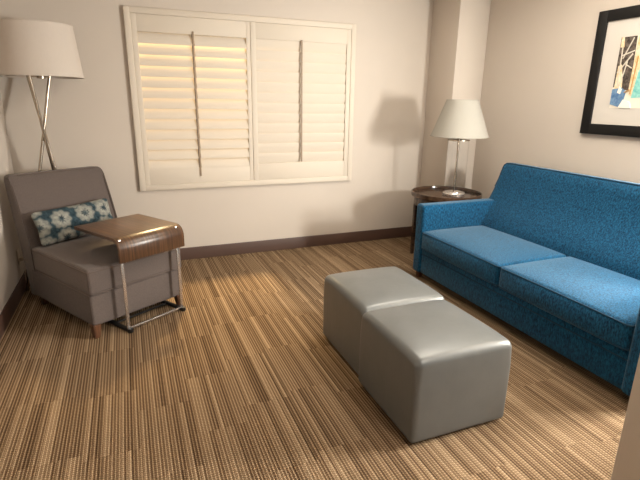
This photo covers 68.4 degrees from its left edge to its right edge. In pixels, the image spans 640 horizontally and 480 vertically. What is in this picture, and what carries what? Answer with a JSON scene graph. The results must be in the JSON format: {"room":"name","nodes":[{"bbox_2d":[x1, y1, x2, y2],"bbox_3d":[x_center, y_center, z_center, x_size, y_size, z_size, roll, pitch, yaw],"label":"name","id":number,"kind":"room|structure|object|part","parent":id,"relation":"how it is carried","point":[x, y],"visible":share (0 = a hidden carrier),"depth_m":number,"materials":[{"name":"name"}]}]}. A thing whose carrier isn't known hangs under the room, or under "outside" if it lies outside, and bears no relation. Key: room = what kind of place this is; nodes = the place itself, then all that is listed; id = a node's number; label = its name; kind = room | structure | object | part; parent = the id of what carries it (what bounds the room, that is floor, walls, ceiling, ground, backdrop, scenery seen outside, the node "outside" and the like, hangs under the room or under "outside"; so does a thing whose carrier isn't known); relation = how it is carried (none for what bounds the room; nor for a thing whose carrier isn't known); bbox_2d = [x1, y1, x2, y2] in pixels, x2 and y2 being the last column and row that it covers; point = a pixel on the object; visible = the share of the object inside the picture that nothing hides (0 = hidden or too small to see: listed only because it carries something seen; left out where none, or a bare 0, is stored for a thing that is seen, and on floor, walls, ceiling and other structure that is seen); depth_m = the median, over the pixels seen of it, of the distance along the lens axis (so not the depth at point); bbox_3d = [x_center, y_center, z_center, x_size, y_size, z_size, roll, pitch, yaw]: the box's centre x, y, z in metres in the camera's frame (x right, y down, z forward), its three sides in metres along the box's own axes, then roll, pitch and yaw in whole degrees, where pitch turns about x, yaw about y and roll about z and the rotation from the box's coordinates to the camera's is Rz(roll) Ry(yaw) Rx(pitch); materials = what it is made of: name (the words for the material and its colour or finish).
{"room":"hotel room","nodes":[
{"label":"hotel room","id":0,"kind":"room"},
{"bbox_2d":[0,93,25,312],"bbox_3d":[-1.500,-0.175,1.190,0.120,2.620,5.724,-6,18,-21],"label":"wall","id":1,"kind":"structure","parent":0,"point":[11,272],"depth_m":3.53,"materials":[{"name":"paint"}]},
{"bbox_2d":[0,269,26,339],"bbox_3d":[-1.453,1.021,1.561,0.014,0.118,5.710,-6,18,-21],"label":"baseboard","id":2,"kind":"structure","parent":1,"relation":"attached to","point":[18,292],"depth_m":3.39,"materials":[{"name":"brown wood"}]},
{"bbox_2d":[16,248,26,281],"bbox_3d":[-2.373,0.225,3.772,0.047,0.318,0.072,-6,18,-21],"label":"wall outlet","id":3,"kind":"object","parent":1,"relation":"attached to","point":[20,259],"visible":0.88,"depth_m":3.73,"materials":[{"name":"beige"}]},
{"bbox_3d":[-2.390,0.130,3.736,0.005,0.116,0.072,-6,18,-21],"label":"plate","id":4,"kind":"part","parent":3,"relation":"part of","materials":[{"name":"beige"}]},
{"bbox_2d":[0,0,433,247],"bbox_3d":[-0.537,-1.161,4.583,4.538,2.620,0.120,-6,18,-21],"label":"wall","id":5,"kind":"structure","parent":0,"point":[90,122],"depth_m":4.56,"materials":[{"name":"paint"}]},
{"bbox_2d":[123,6,355,190],"bbox_3d":[-0.636,-1.269,4.417,2.106,1.524,0.053,-6,18,-21],"label":"window shutter","id":6,"kind":"object","parent":5,"relation":"attached to","point":[294,79],"visible":1,"depth_m":4.37,"materials":[{"name":"beige wood"}]},
{"bbox_3d":[-1.106,-1.224,4.242,0.998,1.424,0.026,-6,18,-21],"label":"panel","id":7,"kind":"part","parent":6,"relation":"part of","materials":[{"name":"beige wood"}]},
{"bbox_3d":[-1.105,-1.197,4.232,0.015,1.248,0.009,-6,18,-21],"label":"tilt rod","id":8,"kind":"part","parent":6,"relation":"part of","materials":[{"name":"brown"}]},
{"bbox_3d":[-0.173,-1.317,4.604,1.004,1.424,0.026,-6,18,-21],"label":"panel","id":9,"kind":"part","parent":6,"relation":"part of","materials":[{"name":"beige wood"}]},
{"bbox_3d":[-0.177,-1.329,4.569,0.014,1.130,0.012,-6,18,-21],"label":"tilt rod","id":10,"kind":"part","parent":6,"relation":"part of","materials":[{"name":"brown"}]},
{"bbox_2d":[180,226,411,259],"bbox_3d":[-0.695,0.073,4.813,3.942,0.118,0.014,-6,18,-21],"label":"baseboard","id":11,"kind":"structure","parent":5,"relation":"attached to","point":[188,253],"depth_m":4.96,"materials":[{"name":"brown wood"}]},
{"bbox_2d":[0,236,628,479],"bbox_3d":[0.968,0.839,2.595,5.527,0.050,5.844,-6,18,-21],"label":"floor","id":12,"kind":"structure","parent":0,"point":[244,382],"depth_m":2.48,"materials":[{"name":"carpet"}]},
{"bbox_2d":[0,18,83,290],"bbox_3d":[-2.090,-0.603,3.694,0.585,2.002,0.585,3,17,8],"label":"floor lamp","id":13,"kind":"object","parent":12,"relation":"on","point":[29,48],"visible":0.96,"depth_m":3.27,"materials":[{"name":"white fabric"}]},
{"bbox_3d":[-2.076,-1.559,3.412,0.518,0.006,0.518,-6,18,-21],"label":"shade trim","id":14,"kind":"part","parent":13,"relation":"part of","materials":[{"name":"white fabric"}]},
{"bbox_3d":[-2.196,-0.484,3.679,0.436,1.779,0.023,-15,23,-43],"label":"leg","id":15,"kind":"part","parent":13,"relation":"part of","materials":[{"name":"silver metal"}]},
{"bbox_3d":[-2.126,-0.513,3.780,0.023,1.779,0.396,0,16,-2],"label":"leg","id":16,"kind":"part","parent":13,"relation":"part of","materials":[{"name":"silver metal"}]},
{"bbox_3d":[-2.116,-0.517,3.794,0.241,1.777,0.156,-6,18,-21],"label":"leg","id":17,"kind":"part","parent":13,"relation":"part of","materials":[{"name":"silver metal"}]},
{"bbox_3d":[-2.081,-1.219,3.512,0.586,0.006,0.586,-6,18,-21],"label":"shade trim","id":18,"kind":"part","parent":13,"relation":"part of","materials":[{"name":"white fabric"}]},
{"bbox_3d":[-2.078,-1.389,3.462,0.578,0.363,0.578,-6,18,-21],"label":"lamp shade","id":19,"kind":"part","parent":13,"relation":"part of","materials":[{"name":"white fabric"}]},
{"bbox_2d":[4,166,182,338],"bbox_3d":[-1.658,0.009,3.487,1.076,0.964,0.713,13,20,35],"label":"armchair","id":20,"kind":"object","parent":12,"relation":"on","point":[81,275],"visible":0.83,"depth_m":3.34,"materials":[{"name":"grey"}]},
{"bbox_3d":[-2.068,0.438,3.552,0.057,0.092,0.055,13,20,35],"label":"leg","id":21,"kind":"part","parent":20,"relation":"part of","materials":[{"name":"brown wood"}]},
{"bbox_3d":[-1.973,-0.102,3.695,0.294,0.879,0.694,13,20,35],"label":"backrest","id":22,"kind":"part","parent":20,"relation":"part of","materials":[{"name":"grey fabric"}]},
{"bbox_2d":[31,198,112,245],"bbox_3d":[-1.841,-0.144,3.558,0.150,0.257,0.580,12,20,34],"label":"lumbar pillow","id":23,"kind":"object","parent":20,"relation":"on","point":[57,225],"visible":0.8,"depth_m":3.46,"materials":[{"name":"teal fabric"}]},
{"bbox_3d":[-1.459,0.590,3.069,0.055,0.092,0.055,13,20,35],"label":"leg","id":24,"kind":"part","parent":20,"relation":"part of","materials":[{"name":"brown wood"}]},
{"bbox_2d":[32,235,180,294],"bbox_3d":[-1.546,0.121,3.431,0.784,0.188,0.704,13,20,35],"label":"seat cushion","id":25,"kind":"object","parent":20,"relation":"on","point":[85,264],"depth_m":3.19,"materials":[{"name":"grey fabric"}]},
{"bbox_3d":[-1.073,0.450,3.561,0.055,0.092,0.055,13,20,35],"label":"leg","id":26,"kind":"part","parent":20,"relation":"part of","materials":[{"name":"brown wood"}]},
{"bbox_2d":[74,214,185,332],"bbox_3d":[-1.334,0.210,3.374,0.542,0.650,0.498,12,20,34],"label":"table","id":27,"kind":"object","parent":12,"relation":"on","point":[135,236],"visible":0.9,"depth_m":3.21,"materials":[{"name":"brown wood"}]},
{"bbox_2d":[323,266,443,374],"bbox_3d":[0.372,0.469,2.908,0.540,0.467,0.572,-6,18,-21],"label":"ottoman","id":28,"kind":"object","parent":12,"relation":"on","point":[349,295],"visible":0.6,"depth_m":2.76,"materials":[{"name":"grey leather"}]},
{"bbox_2d":[359,299,511,442],"bbox_3d":[0.558,0.622,2.398,0.538,0.467,0.552,-6,18,-21],"label":"ottoman","id":29,"kind":"object","parent":12,"relation":"on","point":[435,369],"visible":1,"depth_m":2.19,"materials":[{"name":"grey leather"}]},
{"bbox_2d":[410,186,481,253],"bbox_3d":[1.224,-0.148,4.675,0.668,0.674,0.668,-6,18,-21],"label":"end table","id":30,"kind":"object","parent":12,"relation":"on","point":[423,194],"visible":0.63,"depth_m":4.65,"materials":[{"name":"brown wood"}]},
{"bbox_3d":[0.963,-0.147,4.792,0.043,0.600,0.043,-6,18,-21],"label":"leg","id":31,"kind":"part","parent":30,"relation":"part of","materials":[{"name":"brown wood"}]},
{"bbox_2d":[430,99,488,196],"bbox_3d":[1.300,-0.861,4.436,0.535,0.884,0.535,-6,18,-21],"label":"table lamp","id":32,"kind":"object","parent":30,"relation":"on","point":[461,119],"visible":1,"depth_m":4.20,"materials":[{"name":"white fabric"}]},
{"bbox_3d":[1.298,-0.704,4.483,0.018,0.479,0.018,-6,18,-21],"label":"rod","id":33,"kind":"part","parent":32,"relation":"part of","materials":[{"name":"silver metal"}]},
{"bbox_3d":[1.302,-0.970,4.404,0.535,0.005,0.535,-6,18,-21],"label":"shade trim","id":34,"kind":"part","parent":32,"relation":"part of","materials":[{"name":"white fabric"}]},
{"bbox_3d":[1.304,-1.126,4.358,0.528,0.332,0.528,-6,18,-21],"label":"lamp shade","id":35,"kind":"part","parent":32,"relation":"part of","materials":[{"name":"white fabric"}]},
{"bbox_2d":[413,163,639,397],"bbox_3d":[1.719,0.077,3.380,1.117,0.990,2.108,-6,18,-21],"label":"sofa","id":36,"kind":"object","parent":12,"relation":"on","point":[553,255],"visible":0.98,"depth_m":3.31,"materials":[{"name":"blue fabric"}]},
{"bbox_3d":[1.358,-0.063,4.309,1.090,0.608,0.114,-6,18,-21],"label":"arm","id":37,"kind":"part","parent":36,"relation":"part of"},
{"bbox_2d":[422,225,565,285],"bbox_3d":[1.335,0.085,3.751,0.672,0.190,0.933,-6,18,-21],"label":"seat cushion","id":38,"kind":"object","parent":36,"relation":"on","point":[480,252],"depth_m":3.61,"materials":[{"name":"blue fabric"}]},
{"bbox_3d":[2.019,-0.096,3.453,0.465,0.688,2.098,-6,18,-21],"label":"backrest","id":39,"kind":"part","parent":36,"relation":"part of","materials":[{"name":"blue fabric"}]},
{"bbox_2d":[499,257,639,350],"bbox_3d":[1.685,0.336,2.915,0.672,0.190,0.935,-6,18,-21],"label":"seat cushion","id":40,"kind":"object","parent":36,"relation":"on","point":[598,298],"depth_m":2.81,"materials":[{"name":"blue fabric"}]},
{"bbox_3d":[2.100,0.471,2.536,1.090,0.608,0.114,-6,18,-21],"label":"arm","id":41,"kind":"part","parent":36,"relation":"part of"},
{"bbox_2d":[420,0,490,188],"bbox_3d":[1.399,-1.267,5.040,0.356,2.620,0.452,-6,18,-21],"label":"column","id":42,"kind":"object","parent":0,"point":[459,32],"visible":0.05,"depth_m":4.78,"materials":[{"name":"paint"}]},
{"bbox_2d":[471,0,639,198],"bbox_3d":[2.098,-0.945,3.982,0.120,2.620,3.024,-6,18,-21],"label":"wall","id":43,"kind":"structure","parent":0,"point":[538,55],"depth_m":4.10,"materials":[{"name":"paint"}]},
{"bbox_2d":[579,5,639,137],"bbox_3d":[2.275,-1.165,3.257,0.030,0.890,0.920,-6,18,-21],"label":"framed picture","id":44,"kind":"object","parent":43,"relation":"attached to","point":[612,98],"visible":1,"depth_m":3.48,"materials":[{"name":"black wood"}]},
{"bbox_2d":[609,35,639,107],"bbox_3d":[2.276,-1.165,3.257,0.001,0.490,0.500,-6,18,-21],"label":"print","id":45,"kind":"object","parent":44,"relation":"attached to","point":[624,92],"depth_m":3.40,"materials":[{"name":"multicoloured paper"}]},
{"bbox_2d":[611,355,639,479],"bbox_3d":[1.590,-0.245,1.582,0.962,2.620,0.120,-6,18,-21],"label":"wall","id":46,"kind":"structure","parent":0,"point":[627,461],"depth_m":1.70,"materials":[{"name":"paint"}]}
]}

